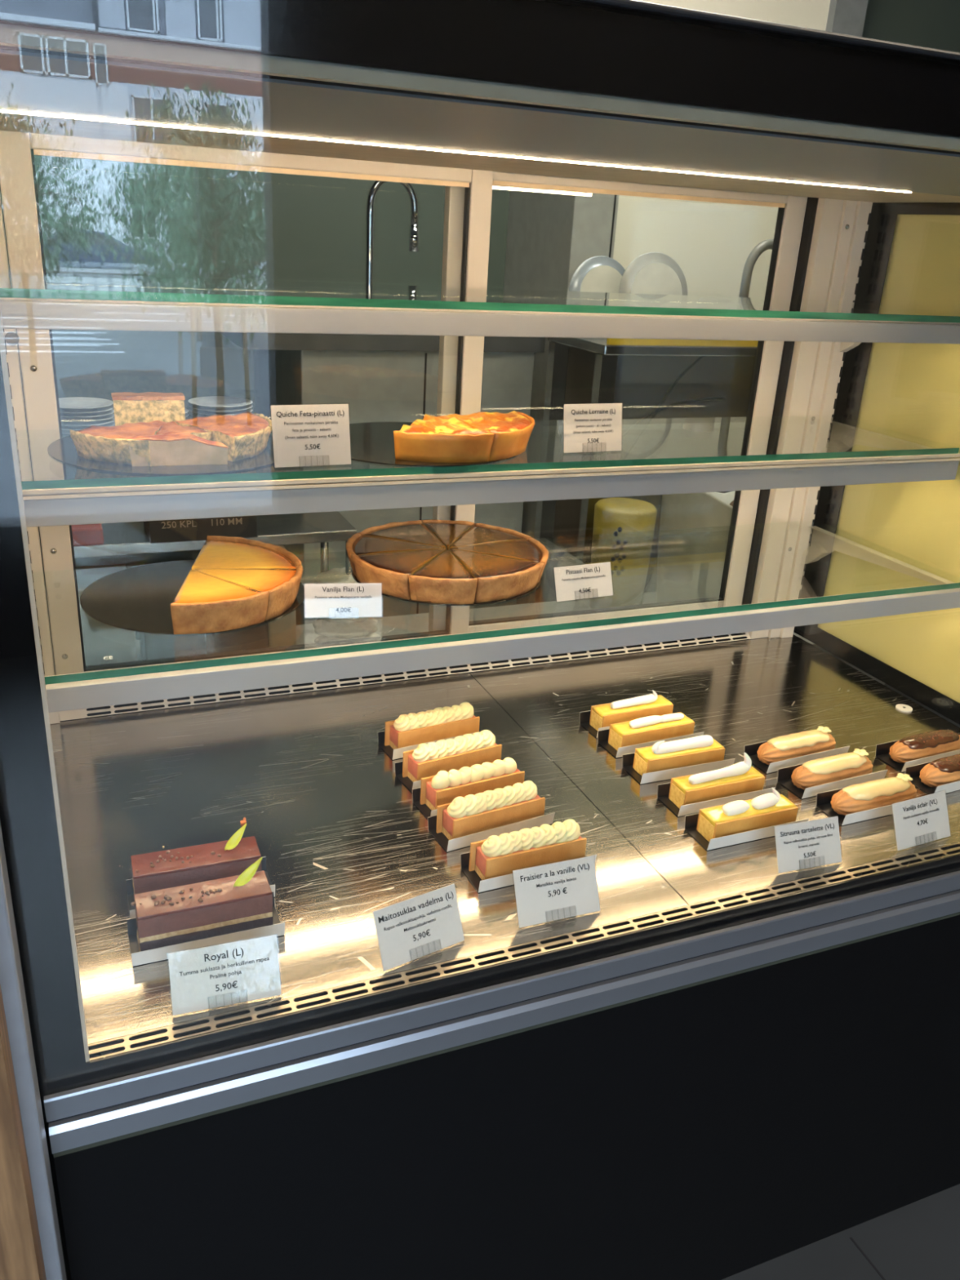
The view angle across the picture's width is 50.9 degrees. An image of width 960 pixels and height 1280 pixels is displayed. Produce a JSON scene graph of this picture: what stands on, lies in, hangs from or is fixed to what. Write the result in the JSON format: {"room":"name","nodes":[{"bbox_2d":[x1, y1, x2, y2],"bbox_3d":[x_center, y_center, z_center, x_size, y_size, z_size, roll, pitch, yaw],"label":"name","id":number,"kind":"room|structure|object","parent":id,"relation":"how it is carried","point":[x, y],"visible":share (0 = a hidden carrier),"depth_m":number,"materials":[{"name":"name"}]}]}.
{"room":"food shop","nodes":[
{"label":"food shop","id":0,"kind":"room"},
{"bbox_2d":[0,0,959,648],"bbox_3d":[-0.415,-1.276,2.904,6.700,2.640,0.100,-6,24,-22],"label":"wall","id":1,"kind":"structure","parent":0,"point":[102,217],"depth_m":2.82,"materials":[{"name":"paint"}]},
{"bbox_2d":[613,195,778,297],"bbox_3d":[0.683,-1.066,2.760,1.025,0.700,0.060,-6,24,-22],"label":"wall panel","id":2,"kind":"object","parent":1,"relation":"attached to","point":[712,243],"visible":0.14,"depth_m":2.69,"materials":[{"name":"paint"}]},
{"bbox_2d":[42,683,959,1279],"bbox_3d":[0.410,0.854,1.428,6.700,0.100,4.800,-6,24,-22],"label":"floor","id":3,"kind":"structure","parent":0,"point":[920,1239],"depth_m":1.37,"materials":[{"name":"concrete"}]},
{"bbox_2d":[0,984,46,1279],"bbox_3d":[-0.455,0.473,0.725,0.252,1.040,0.042,-6,24,-22],"label":"wooden panel","id":4,"kind":"object","parent":3,"relation":"on","point":[21,1258],"visible":1,"depth_m":0.73,"materials":[{"name":"brown wood"}]},
{"bbox_2d":[0,822,66,1279],"bbox_3d":[-0.354,0.444,0.809,0.020,1.040,0.038,-6,24,-22],"label":"end post","id":5,"kind":"object","parent":3,"relation":"on","point":[11,981],"visible":0.58,"depth_m":0.75,"materials":[{"name":"metal"}]},
{"bbox_2d":[26,414,244,474],"bbox_3d":[-0.814,-0.077,2.330,0.500,0.810,0.350,-6,24,-22],"label":"plate rack","id":6,"kind":"object","parent":3,"relation":"on","point":[238,472],"visible":0.02,"depth_m":2.15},
{"bbox_3d":[-0.563,-0.455,2.202,0.136,0.012,0.136,-6,24,-22],"label":"plate","id":7,"kind":"object","parent":6,"relation":"on","visible":0},
{"bbox_3d":[-0.563,-0.463,2.199,0.136,0.012,0.136,-6,24,-22],"label":"plate","id":8,"kind":"object","parent":7,"relation":"on","visible":0},
{"bbox_3d":[-0.563,-0.471,2.196,0.136,0.012,0.136,-6,24,-22],"label":"plate","id":9,"kind":"object","parent":8,"relation":"on","visible":0},
{"bbox_3d":[-0.562,-0.478,2.193,0.136,0.012,0.136,-6,24,-22],"label":"plate","id":10,"kind":"object","parent":9,"relation":"on","visible":0},
{"bbox_2d":[188,411,253,417],"bbox_3d":[-0.562,-0.486,2.189,0.136,0.012,0.136,-6,24,-22],"label":"plate","id":11,"kind":"object","parent":10,"relation":"on","point":[193,414],"visible":0.13,"depth_m":2.17,"materials":[{"name":"ceramic"}]},
{"bbox_2d":[188,407,253,416],"bbox_3d":[-0.561,-0.494,2.186,0.136,0.012,0.136,-6,24,-22],"label":"plate","id":12,"kind":"object","parent":11,"relation":"on","point":[193,410],"visible":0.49,"depth_m":2.17,"materials":[{"name":"ceramic"}]},
{"bbox_2d":[187,403,253,413],"bbox_3d":[-0.561,-0.502,2.183,0.136,0.012,0.136,-6,24,-22],"label":"plate","id":13,"kind":"object","parent":12,"relation":"on","point":[195,406],"visible":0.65,"depth_m":2.16,"materials":[{"name":"ceramic"}]},
{"bbox_2d":[187,395,253,409],"bbox_3d":[-0.560,-0.510,2.180,0.136,0.012,0.136,-6,24,-22],"label":"plate","id":14,"kind":"object","parent":13,"relation":"on","point":[219,402],"visible":1,"depth_m":2.20,"materials":[{"name":"ceramic"}]},
{"bbox_2d":[218,332,545,625],"bbox_3d":[-0.316,-0.321,2.708,0.708,1.029,0.610,-6,24,-22],"label":"cabinet","id":15,"kind":"object","parent":3,"relation":"on","point":[381,378],"depth_m":2.35,"materials":[{"name":"metal"}]},
{"bbox_2d":[218,332,545,352],"bbox_3d":[-0.289,-0.779,2.522,0.708,0.038,0.610,-6,24,-22],"label":"countertop","id":16,"kind":"structure","parent":15,"relation":"on","point":[246,340],"depth_m":2.23,"materials":[{"name":"metal"}]},
{"bbox_2d":[365,180,418,284],"bbox_3d":[-0.205,-0.878,2.287,0.138,0.330,0.044,-6,24,-22],"label":"tap","id":17,"kind":"object","parent":15,"relation":"on","point":[414,228],"visible":0.58,"depth_m":2.26,"materials":[{"name":"silver metal"}]},
{"bbox_2d":[52,591,884,684],"bbox_3d":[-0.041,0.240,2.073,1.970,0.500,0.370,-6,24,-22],"label":"countertop","id":18,"kind":"structure","parent":3,"relation":"on","point":[414,623],"depth_m":2.13,"materials":[{"name":"metal"}]},
{"bbox_2d":[75,564,137,666],"bbox_3d":[-0.634,-0.014,1.689,0.100,0.194,0.120,-6,24,-22],"label":"carton","id":19,"kind":"object","parent":18,"relation":"on","point":[101,640],"visible":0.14,"depth_m":1.64,"materials":[{"name":"cardboard"}]},
{"bbox_2d":[139,631,206,660],"bbox_3d":[-0.536,-0.024,1.753,0.100,0.174,0.120,-6,24,-22],"label":"carton","id":20,"kind":"object","parent":18,"relation":"on","point":[153,646],"visible":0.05,"depth_m":1.71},
{"bbox_2d":[38,511,356,575],"bbox_3d":[-0.526,-0.080,1.780,0.580,0.259,0.200,-6,24,-22],"label":"wall shelf","id":21,"kind":"object","parent":18,"relation":"on","point":[322,527],"visible":0.2,"depth_m":1.72,"materials":[{"name":"metal"}]},
{"bbox_2d":[71,523,103,546],"bbox_3d":[-0.640,-0.175,1.616,0.065,0.027,0.080,-6,24,-22],"label":"box","id":22,"kind":"object","parent":21,"relation":"on","point":[85,534],"visible":0.4,"depth_m":1.59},
{"bbox_2d":[143,515,257,543],"bbox_3d":[-0.468,-0.210,1.685,0.170,0.058,0.110,-6,24,-22],"label":"box","id":23,"kind":"object","parent":21,"relation":"on","point":[244,526],"visible":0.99,"depth_m":1.64,"materials":[{"name":"cardboard"}]},
{"bbox_2d":[205,622,269,653],"bbox_3d":[-0.434,-0.039,1.786,0.095,0.189,0.130,-6,24,-22],"label":"crate","id":24,"kind":"object","parent":18,"relation":"on","point":[255,637],"visible":0.04,"depth_m":1.74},
{"bbox_2d":[268,545,296,647],"bbox_3d":[-0.368,-0.059,1.825,0.050,0.204,0.100,-6,24,-22],"label":"carton","id":25,"kind":"object","parent":18,"relation":"on","point":[282,630],"visible":0.06,"depth_m":1.79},
{"bbox_2d":[589,497,657,608],"bbox_3d":[0.303,-0.180,2.182,0.132,0.232,0.132,-6,24,-22],"label":"canister","id":26,"kind":"object","parent":18,"relation":"on","point":[623,532],"visible":0.98,"depth_m":2.12,"materials":[{"name":"plastic"}]},
{"bbox_2d":[656,490,735,602],"bbox_3d":[0.591,-0.214,2.226,0.404,0.293,0.224,-6,24,-22],"label":"bin","id":27,"kind":"object","parent":18,"relation":"on","point":[695,527],"visible":0.15,"depth_m":2.11,"materials":[{"name":"plastic"}]},
{"bbox_3d":[-0.249,0.042,1.864,0.120,0.001,0.120,-6,24,-22],"label":"liner","id":28,"kind":"object","parent":18,"relation":"on","visible":0},
{"bbox_3d":[-0.248,0.027,1.858,0.118,0.034,0.103,-6,24,-22],"label":"folded cloth","id":29,"kind":"object","parent":28,"relation":"on","visible":0},
{"bbox_2d":[314,632,379,643],"bbox_3d":[-0.241,0.000,1.847,0.121,0.034,0.105,-6,24,-22],"label":"folded cloth","id":30,"kind":"object","parent":29,"relation":"on","point":[321,638],"visible":0.09,"depth_m":1.83,"materials":[{"name":"fabric"}]},
{"bbox_2d":[312,617,377,639],"bbox_3d":[-0.244,-0.027,1.836,0.123,0.035,0.105,-6,24,-22],"label":"folded cloth","id":31,"kind":"object","parent":30,"relation":"on","point":[322,627],"visible":0.62,"depth_m":1.80,"materials":[{"name":"fabric"}]},
{"bbox_2d":[0,0,959,1279],"bbox_3d":[0.229,0.053,1.371,1.720,1.404,0.740,-6,24,-22],"label":"display case","id":32,"kind":"object","parent":3,"relation":"on","point":[731,1064],"visible":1,"depth_m":1.12,"materials":[{"name":"grey metal"}]},
{"bbox_2d":[47,434,274,475],"bbox_3d":[-0.361,-0.228,1.196,0.280,0.002,0.280,-6,24,-22],"label":"round board","id":33,"kind":"object","parent":32,"relation":"on","point":[63,450],"visible":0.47,"depth_m":1.11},
{"bbox_2d":[69,420,166,466],"bbox_3d":[-0.408,-0.224,1.133,0.092,0.032,0.114,0,22,-7],"label":"slice","id":34,"kind":"object","parent":33,"relation":"on","point":[111,444],"visible":0.87,"depth_m":1.10,"materials":[{"name":"food"}]},
{"bbox_2d":[111,391,185,426],"bbox_3d":[-0.400,-0.271,1.221,0.083,0.053,0.031,-5,24,-20],"label":"slice","id":35,"kind":"object","parent":33,"relation":"on","point":[165,406],"visible":0.73,"depth_m":1.21,"materials":[{"name":"food"}]},
{"bbox_2d":[128,432,228,466],"bbox_3d":[-0.332,-0.210,1.113,0.105,0.031,0.025,-5,23,-19],"label":"slice","id":36,"kind":"object","parent":33,"relation":"on","point":[169,449],"visible":0.99,"depth_m":1.10,"materials":[{"name":"food"}]},
{"bbox_2d":[173,411,272,461],"bbox_3d":[-0.285,-0.246,1.206,0.119,0.032,0.118,19,27,33],"label":"slice","id":37,"kind":"object","parent":33,"relation":"on","point":[246,434],"visible":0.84,"depth_m":1.17,"materials":[{"name":"food"}]},
{"bbox_2d":[80,560,304,634],"bbox_3d":[-0.357,-0.059,1.268,0.272,0.002,0.272,-6,24,-22],"label":"round board","id":38,"kind":"object","parent":32,"relation":"on","point":[139,598],"visible":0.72,"depth_m":1.24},
{"bbox_2d":[170,569,269,634],"bbox_3d":[-0.299,-0.045,1.189,0.103,0.040,0.133,1,22,-6],"label":"slice","id":39,"kind":"object","parent":38,"relation":"on","point":[205,603],"visible":1,"depth_m":1.15,"materials":[{"name":"food"}]},
{"bbox_2d":[191,535,302,569],"bbox_3d":[-0.303,-0.100,1.323,0.134,0.040,0.135,-1,23,-11],"label":"slice","id":40,"kind":"object","parent":38,"relation":"on","point":[218,552],"visible":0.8,"depth_m":1.30,"materials":[{"name":"food"}]},
{"bbox_2d":[194,564,302,620],"bbox_3d":[-0.272,-0.069,1.250,0.131,0.040,0.095,17,26,30],"label":"slice","id":41,"kind":"object","parent":38,"relation":"on","point":[282,584],"visible":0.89,"depth_m":1.22,"materials":[{"name":"food"}]},
{"bbox_2d":[125,856,275,918],"bbox_3d":[-0.292,0.261,1.058,0.145,0.017,0.054,-6,24,-21],"label":"cake board","id":42,"kind":"object","parent":32,"relation":"on","point":[130,889],"visible":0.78,"depth_m":1.05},
{"bbox_2d":[119,822,261,894],"bbox_3d":[-0.299,0.233,1.042,0.138,0.078,0.040,-6,24,-21],"label":"bar","id":43,"kind":"object","parent":42,"relation":"on","point":[171,868],"visible":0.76,"depth_m":1.03,"materials":[{"name":"food"}]},
{"bbox_2d":[126,891,284,966],"bbox_3d":[-0.271,0.286,1.001,0.145,0.017,0.054,-6,24,-22],"label":"cake board","id":44,"kind":"object","parent":32,"relation":"on","point":[138,957],"visible":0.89,"depth_m":0.98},
{"bbox_2d":[130,857,273,951],"bbox_3d":[-0.272,0.257,0.987,0.130,0.078,0.040,-6,24,-22],"label":"cake","id":45,"kind":"object","parent":44,"relation":"on","point":[175,915],"visible":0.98,"depth_m":0.98,"materials":[{"name":"food"}]},
{"bbox_2d":[168,934,281,1015],"bbox_3d":[-0.231,0.303,0.917,0.098,0.054,0.033,-5,23,-19],"label":"price card","id":46,"kind":"object","parent":32,"relation":"on","point":[244,971],"visible":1,"depth_m":0.91,"materials":[{"name":"paper"}]},
{"bbox_2d":[271,404,351,467],"bbox_3d":[-0.192,-0.232,1.139,0.091,0.069,0.034,-7,24,-25],"label":"price card","id":47,"kind":"object","parent":32,"relation":"on","point":[317,434],"visible":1,"depth_m":1.13,"materials":[{"name":"paper"}]},
{"bbox_2d":[304,582,382,618],"bbox_3d":[-0.166,-0.051,1.221,0.094,0.042,0.034,-1,23,-11],"label":"price card","id":48,"kind":"object","parent":32,"relation":"on","point":[321,600],"visible":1,"depth_m":1.21,"materials":[{"name":"paper"}]},
{"bbox_2d":[394,761,421,792],"bbox_3d":[-0.035,0.166,1.329,0.145,0.017,0.054,-10,26,-29],"label":"cake board","id":49,"kind":"object","parent":32,"relation":"on","point":[407,782],"visible":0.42,"depth_m":1.30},
{"bbox_2d":[402,729,502,782],"bbox_3d":[-0.036,0.150,1.320,0.128,0.051,0.036,-10,26,-29],"label":"slice","id":50,"kind":"object","parent":49,"relation":"on","point":[468,750],"visible":0.92,"depth_m":1.30,"materials":[{"name":"food"}]},
{"bbox_2d":[58,631,768,720],"bbox_3d":[-0.022,0.042,1.638,1.280,0.017,0.020,-6,24,-22],"label":"grille","id":51,"kind":"object","parent":32,"relation":"attached to","point":[642,650],"depth_m":1.60,"materials":[{"name":"metal"}]},
{"bbox_2d":[373,883,464,971],"bbox_3d":[-0.059,0.281,0.992,0.094,0.056,0.033,-11,26,-32],"label":"price card","id":52,"kind":"object","parent":32,"relation":"on","point":[415,927],"visible":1,"depth_m":0.99,"materials":[{"name":"paper"}]},
{"bbox_2d":[412,787,437,818],"bbox_3d":[-0.008,0.193,1.268,0.145,0.017,0.054,-9,25,-28],"label":"cake board","id":53,"kind":"object","parent":32,"relation":"on","point":[424,809],"visible":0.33,"depth_m":1.25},
{"bbox_2d":[420,757,524,810],"bbox_3d":[-0.008,0.177,1.259,0.128,0.050,0.036,-9,25,-28],"label":"slice","id":54,"kind":"object","parent":53,"relation":"on","point":[441,788],"visible":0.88,"depth_m":1.24,"materials":[{"name":"food"}]},
{"bbox_2d":[377,730,480,759],"bbox_3d":[-0.065,0.134,1.403,0.145,0.017,0.054,-9,25,-28],"label":"cake board","id":55,"kind":"object","parent":32,"relation":"on","point":[396,753],"visible":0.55,"depth_m":1.37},
{"bbox_2d":[384,702,479,749],"bbox_3d":[-0.065,0.118,1.394,0.128,0.051,0.036,-9,25,-28],"label":"slice","id":56,"kind":"object","parent":55,"relation":"on","point":[411,729],"visible":0.95,"depth_m":1.38,"materials":[{"name":"food"}]},
{"bbox_2d":[349,422,515,466],"bbox_3d":[-0.085,-0.255,1.302,0.276,0.002,0.276,-6,24,-22],"label":"round board","id":57,"kind":"object","parent":32,"relation":"on","point":[370,442],"visible":0.37,"depth_m":1.26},
{"bbox_2d":[393,413,494,462],"bbox_3d":[-0.031,-0.243,1.222,0.106,0.041,0.126,10,23,17],"label":"slice","id":58,"kind":"object","parent":57,"relation":"on","point":[435,439],"visible":1,"depth_m":1.19,"materials":[{"name":"food"}]},
{"bbox_2d":[437,410,534,461],"bbox_3d":[0.023,-0.259,1.272,0.127,0.040,0.133,-6,24,-22],"label":"slice","id":59,"kind":"object","parent":57,"relation":"on","point":[512,431],"visible":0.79,"depth_m":1.25,"materials":[{"name":"food"}]},
{"bbox_2d":[351,567,542,605],"bbox_3d":[-0.046,-0.094,1.401,0.264,0.002,0.264,-6,24,-22],"label":"round board","id":60,"kind":"object","parent":32,"relation":"on","point":[353,575],"visible":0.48,"depth_m":1.30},
{"bbox_2d":[346,533,443,575],"bbox_3d":[-0.129,-0.122,1.405,0.133,0.036,0.093,-6,24,-22],"label":"slice","id":61,"kind":"object","parent":60,"relation":"on","point":[357,544],"visible":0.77,"depth_m":1.38,"materials":[{"name":"food"}]},
{"bbox_2d":[351,548,444,599],"bbox_3d":[-0.092,-0.086,1.322,0.133,0.036,0.101,-6,24,-22],"label":"slice","id":62,"kind":"object","parent":60,"relation":"on","point":[393,570],"visible":0.84,"depth_m":1.31,"materials":[{"name":"food"}]},
{"bbox_2d":[358,520,445,551],"bbox_3d":[-0.115,-0.134,1.437,0.111,0.037,0.134,-6,24,-22],"label":"slice","id":63,"kind":"object","parent":60,"relation":"on","point":[413,531],"visible":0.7,"depth_m":1.44,"materials":[{"name":"food"}]},
{"bbox_2d":[408,549,477,604],"bbox_3d":[-0.030,-0.080,1.317,0.081,0.036,0.132,10,23,17],"label":"slice","id":64,"kind":"object","parent":60,"relation":"on","point":[444,580],"visible":1,"depth_m":1.27,"materials":[{"name":"food"}]},
{"bbox_2d":[421,519,475,551],"bbox_3d":[-0.031,-0.142,1.470,0.076,0.036,0.133,-4,23,-18],"label":"slice","id":65,"kind":"object","parent":60,"relation":"on","point":[447,531],"visible":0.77,"depth_m":1.48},
{"bbox_2d":[449,523,530,549],"bbox_3d":[-0.008,-0.140,1.467,0.133,0.036,0.095,-10,26,-29],"label":"slice","id":66,"kind":"object","parent":60,"relation":"on","point":[479,533],"visible":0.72,"depth_m":1.46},
{"bbox_2d":[449,548,544,603],"bbox_3d":[0.025,-0.090,1.350,0.113,0.036,0.134,-6,24,-22],"label":"slice","id":67,"kind":"object","parent":60,"relation":"on","point":[499,578],"visible":0.88,"depth_m":1.31,"materials":[{"name":"food"}]},
{"bbox_2d":[452,537,548,586],"bbox_3d":[0.035,-0.106,1.389,0.133,0.037,0.110,-6,24,-22],"label":"slice","id":68,"kind":"object","parent":60,"relation":"on","point":[531,549],"visible":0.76,"depth_m":1.39,"materials":[{"name":"food"}]},
{"bbox_2d":[0,271,959,322],"bbox_3d":[0.067,-0.436,1.292,1.298,0.008,0.270,-6,24,-22],"label":"glass shelf","id":69,"kind":"object","parent":32,"relation":"attached to","point":[21,291],"depth_m":1.15,"materials":[{"name":"glass"}]},
{"bbox_2d":[21,448,959,489],"bbox_3d":[0.057,-0.266,1.362,1.298,0.008,0.270,-6,24,-22],"label":"glass shelf","id":70,"kind":"object","parent":32,"relation":"attached to","point":[530,472],"depth_m":1.22,"materials":[{"name":"glass"}]},
{"bbox_2d":[427,812,555,851],"bbox_3d":[0.014,0.217,1.211,0.145,0.017,0.054,-9,25,-28],"label":"cake board","id":71,"kind":"object","parent":32,"relation":"on","point":[465,841],"visible":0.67,"depth_m":1.19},
{"bbox_2d":[435,780,545,839],"bbox_3d":[0.014,0.201,1.202,0.128,0.051,0.036,-9,25,-28],"label":"pastry","id":72,"kind":"object","parent":71,"relation":"on","point":[471,814],"visible":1,"depth_m":1.19,"materials":[{"name":"food"}]},
{"bbox_2d":[44,582,959,684],"bbox_3d":[0.061,-0.082,1.400,1.298,0.008,0.344,-6,24,-22],"label":"glass shelf","id":73,"kind":"object","parent":32,"relation":"attached to","point":[166,673],"depth_m":1.21,"materials":[{"name":"glass"}]},
{"bbox_2d":[88,842,959,1060],"bbox_3d":[0.231,0.291,1.086,1.288,0.001,0.019,-6,24,-22],"label":"grille","id":74,"kind":"object","parent":32,"relation":"attached to","point":[125,1037],"depth_m":1.00,"materials":[{"name":"metal"}]},
{"bbox_2d":[460,852,596,892],"bbox_3d":[0.055,0.249,1.139,0.145,0.017,0.054,-7,24,-24],"label":"cake board","id":75,"kind":"object","parent":32,"relation":"on","point":[480,885],"visible":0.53,"depth_m":1.10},
{"bbox_2d":[468,818,586,879],"bbox_3d":[0.054,0.233,1.130,0.128,0.051,0.036,-7,24,-24],"label":"pastry","id":76,"kind":"object","parent":75,"relation":"on","point":[494,856],"visible":0.95,"depth_m":1.12,"materials":[{"name":"food"}]},
{"bbox_2d":[512,855,599,927],"bbox_3d":[0.081,0.263,1.058,0.096,0.056,0.033,-6,24,-21],"label":"price card","id":77,"kind":"object","parent":32,"relation":"on","point":[544,893],"visible":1,"depth_m":1.06,"materials":[{"name":"paper"}]},
{"bbox_2d":[553,561,613,601],"bbox_3d":[0.134,-0.078,1.330,0.088,0.045,0.033,-7,24,-25],"label":"price card","id":78,"kind":"object","parent":32,"relation":"on","point":[588,581],"visible":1,"depth_m":1.32,"materials":[{"name":"paper"}]},
{"bbox_2d":[564,403,622,453],"bbox_3d":[0.142,-0.275,1.302,0.088,0.062,0.034,-7,24,-24],"label":"price card","id":79,"kind":"object","parent":32,"relation":"on","point":[594,427],"visible":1,"depth_m":1.30,"materials":[{"name":"paper"}]},
{"bbox_2d":[579,710,609,737],"bbox_3d":[0.223,0.116,1.491,0.145,0.017,0.054,-7,24,-24],"label":"cake board","id":80,"kind":"object","parent":32,"relation":"on","point":[584,717],"visible":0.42,"depth_m":1.48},
{"bbox_2d":[589,689,673,730],"bbox_3d":[0.224,0.099,1.484,0.122,0.051,0.036,-7,24,-24],"label":"tart","id":81,"kind":"object","parent":80,"relation":"on","point":[603,715],"visible":0.86,"depth_m":1.47,"materials":[{"name":"food"}]},
{"bbox_2d":[597,728,704,757],"bbox_3d":[0.243,0.138,1.439,0.145,0.017,0.054,-7,24,-24],"label":"cake board","id":82,"kind":"object","parent":32,"relation":"on","point":[603,735],"visible":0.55,"depth_m":1.42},
{"bbox_2d":[608,711,694,750],"bbox_3d":[0.244,0.126,1.433,0.122,0.042,0.036,-7,24,-24],"label":"tart","id":83,"kind":"object","parent":82,"relation":"on","point":[654,727],"visible":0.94,"depth_m":1.42,"materials":[{"name":"food"}]},
{"bbox_2d":[622,752,735,784],"bbox_3d":[0.270,0.166,1.373,0.145,0.017,0.054,-6,24,-22],"label":"cake board","id":84,"kind":"object","parent":32,"relation":"on","point":[628,759],"visible":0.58,"depth_m":1.35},
{"bbox_2d":[632,734,724,776],"bbox_3d":[0.271,0.151,1.366,0.122,0.048,0.036,-6,24,-22],"label":"tart","id":85,"kind":"object","parent":84,"relation":"on","point":[700,749],"visible":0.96,"depth_m":1.35,"materials":[{"name":"food"}]},
{"bbox_2d":[657,782,775,816],"bbox_3d":[0.305,0.196,1.304,0.145,0.017,0.054,-6,24,-22],"label":"cake board","id":86,"kind":"object","parent":32,"relation":"on","point":[663,789],"visible":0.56,"depth_m":1.28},
{"bbox_2d":[668,752,764,808],"bbox_3d":[0.306,0.176,1.295,0.122,0.060,0.036,-6,24,-23],"label":"tart","id":87,"kind":"object","parent":86,"relation":"on","point":[739,778],"visible":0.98,"depth_m":1.28,"materials":[{"name":"food"}]},
{"bbox_2d":[684,813,808,850],"bbox_3d":[0.326,0.225,1.238,0.145,0.017,0.054,-6,24,-22],"label":"cake board","id":88,"kind":"object","parent":32,"relation":"on","point":[691,820],"visible":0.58,"depth_m":1.21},
{"bbox_2d":[696,787,798,841],"bbox_3d":[0.328,0.207,1.230,0.122,0.054,0.036,-6,24,-22],"label":"tart","id":89,"kind":"object","parent":88,"relation":"on","point":[770,809],"visible":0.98,"depth_m":1.22,"materials":[{"name":"food"}]},
{"bbox_2d":[743,741,849,773],"bbox_3d":[0.446,0.157,1.422,0.145,0.017,0.054,-8,25,-25],"label":"cake board","id":90,"kind":"object","parent":32,"relation":"on","point":[751,750],"visible":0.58,"depth_m":1.40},
{"bbox_2d":[756,725,835,764],"bbox_3d":[0.446,0.147,1.418,0.132,0.035,0.042,-8,25,-25],"label":"vanilla eclair","id":91,"kind":"object","parent":90,"relation":"on","point":[801,744],"visible":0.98,"depth_m":1.40,"materials":[{"name":"food"}]},
{"bbox_2d":[774,816,841,873],"bbox_3d":[0.380,0.236,1.172,0.090,0.052,0.033,-5,23,-19],"label":"price card","id":92,"kind":"object","parent":32,"relation":"on","point":[816,842],"visible":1,"depth_m":1.17,"materials":[{"name":"paper"}]},
{"bbox_2d":[777,764,887,799],"bbox_3d":[0.475,0.182,1.363,0.145,0.017,0.054,-7,24,-25],"label":"cake board","id":93,"kind":"object","parent":32,"relation":"on","point":[784,775],"visible":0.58,"depth_m":1.35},
{"bbox_2d":[791,748,872,790],"bbox_3d":[0.476,0.172,1.360,0.132,0.035,0.041,-7,24,-25],"label":"vanilla eclair","id":94,"kind":"object","parent":93,"relation":"on","point":[829,769],"visible":0.95,"depth_m":1.34,"materials":[{"name":"food"}]},
{"bbox_2d":[815,787,915,825],"bbox_3d":[0.509,0.208,1.306,0.145,0.017,0.054,-7,24,-23],"label":"cake board","id":95,"kind":"object","parent":32,"relation":"on","point":[824,799],"visible":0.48,"depth_m":1.28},
{"bbox_2d":[830,773,916,815],"bbox_3d":[0.510,0.198,1.302,0.132,0.035,0.041,-6,24,-23],"label":"vanilla eclair","id":96,"kind":"object","parent":95,"relation":"on","point":[856,797],"visible":0.94,"depth_m":1.28,"materials":[{"name":"food"}]},
{"bbox_2d":[875,728,959,772],"bbox_3d":[0.640,0.158,1.446,0.145,0.017,0.054,-7,24,-25],"label":"cake board","id":97,"kind":"object","parent":32,"relation":"on","point":[882,750],"visible":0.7,"depth_m":1.43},
{"bbox_2d":[888,728,959,763],"bbox_3d":[0.640,0.149,1.443,0.132,0.033,0.041,-7,24,-25],"label":"chocolate eclair","id":98,"kind":"object","parent":97,"relation":"on","point":[932,743],"visible":0.96,"depth_m":1.42,"materials":[{"name":"food"}]},
{"bbox_2d":[891,791,951,850],"bbox_3d":[0.538,0.220,1.232,0.092,0.055,0.033,-7,24,-25],"label":"price card","id":99,"kind":"object","parent":32,"relation":"on","point":[922,820],"visible":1,"depth_m":1.23,"materials":[{"name":"paper"}]},
{"bbox_2d":[905,761,959,794],"bbox_3d":[0.657,0.183,1.388,0.145,0.017,0.054,-7,24,-25],"label":"cake board","id":100,"kind":"object","parent":32,"relation":"on","point":[913,771],"visible":0.46,"depth_m":1.36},
{"bbox_2d":[919,754,959,787],"bbox_3d":[0.658,0.174,1.384,0.132,0.033,0.041,-7,24,-25],"label":"chocolate eclair","id":101,"kind":"object","parent":100,"relation":"on","point":[946,770],"visible":0.96,"depth_m":1.36,"materials":[{"name":"food"}]},
{"bbox_2d":[503,186,618,604],"bbox_3d":[0.164,-0.533,2.622,0.112,1.540,0.368,-6,24,-22],"label":"wall","id":102,"kind":"structure","parent":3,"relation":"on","point":[550,233],"depth_m":2.40,"materials":[{"name":"paint"}]},
{"bbox_2d":[528,337,758,603],"bbox_3d":[0.571,-0.226,2.548,0.853,1.072,0.270,-6,24,-22],"label":"steel table","id":103,"kind":"object","parent":3,"relation":"on","point":[637,374],"visible":0.3,"depth_m":2.45,"materials":[{"name":"metal"}]},
{"bbox_2d":[568,255,625,293],"bbox_3d":[0.275,-0.781,2.281,0.164,0.162,0.034,-6,24,-21],"label":"lid","id":104,"kind":"object","parent":103,"relation":"on","point":[601,273],"visible":0.37,"depth_m":2.26,"materials":[{"name":"metal"}]},
{"bbox_2d":[618,252,687,295],"bbox_3d":[0.390,-0.771,2.255,0.180,0.178,0.036,-6,24,-21],"label":"lid","id":105,"kind":"object","parent":103,"relation":"on","point":[650,273],"visible":0.45,"depth_m":2.23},
{"bbox_2d":[738,239,773,297],"bbox_3d":[0.647,-0.822,2.366,0.088,0.222,0.021,-6,24,-22],"label":"pipe","id":106,"kind":"object","parent":103,"relation":"on","point":[763,246],"visible":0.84,"depth_m":2.33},
{"bbox_2d":[635,0,830,31],"bbox_3d":[0.676,-1.341,3.234,0.732,2.630,0.110,-6,24,-22],"label":"wall","id":107,"kind":"structure","parent":0,"point":[810,14],"depth_m":3.02,"materials":[{"name":"paint"}]},
{"bbox_2d":[825,0,868,36],"bbox_3d":[1.074,-1.377,3.380,0.118,2.630,0.140,-6,24,-22],"label":"trim","id":108,"kind":"structure","parent":107,"relation":"attached to","point":[845,16],"depth_m":3.09,"materials":[{"name":"metal"}]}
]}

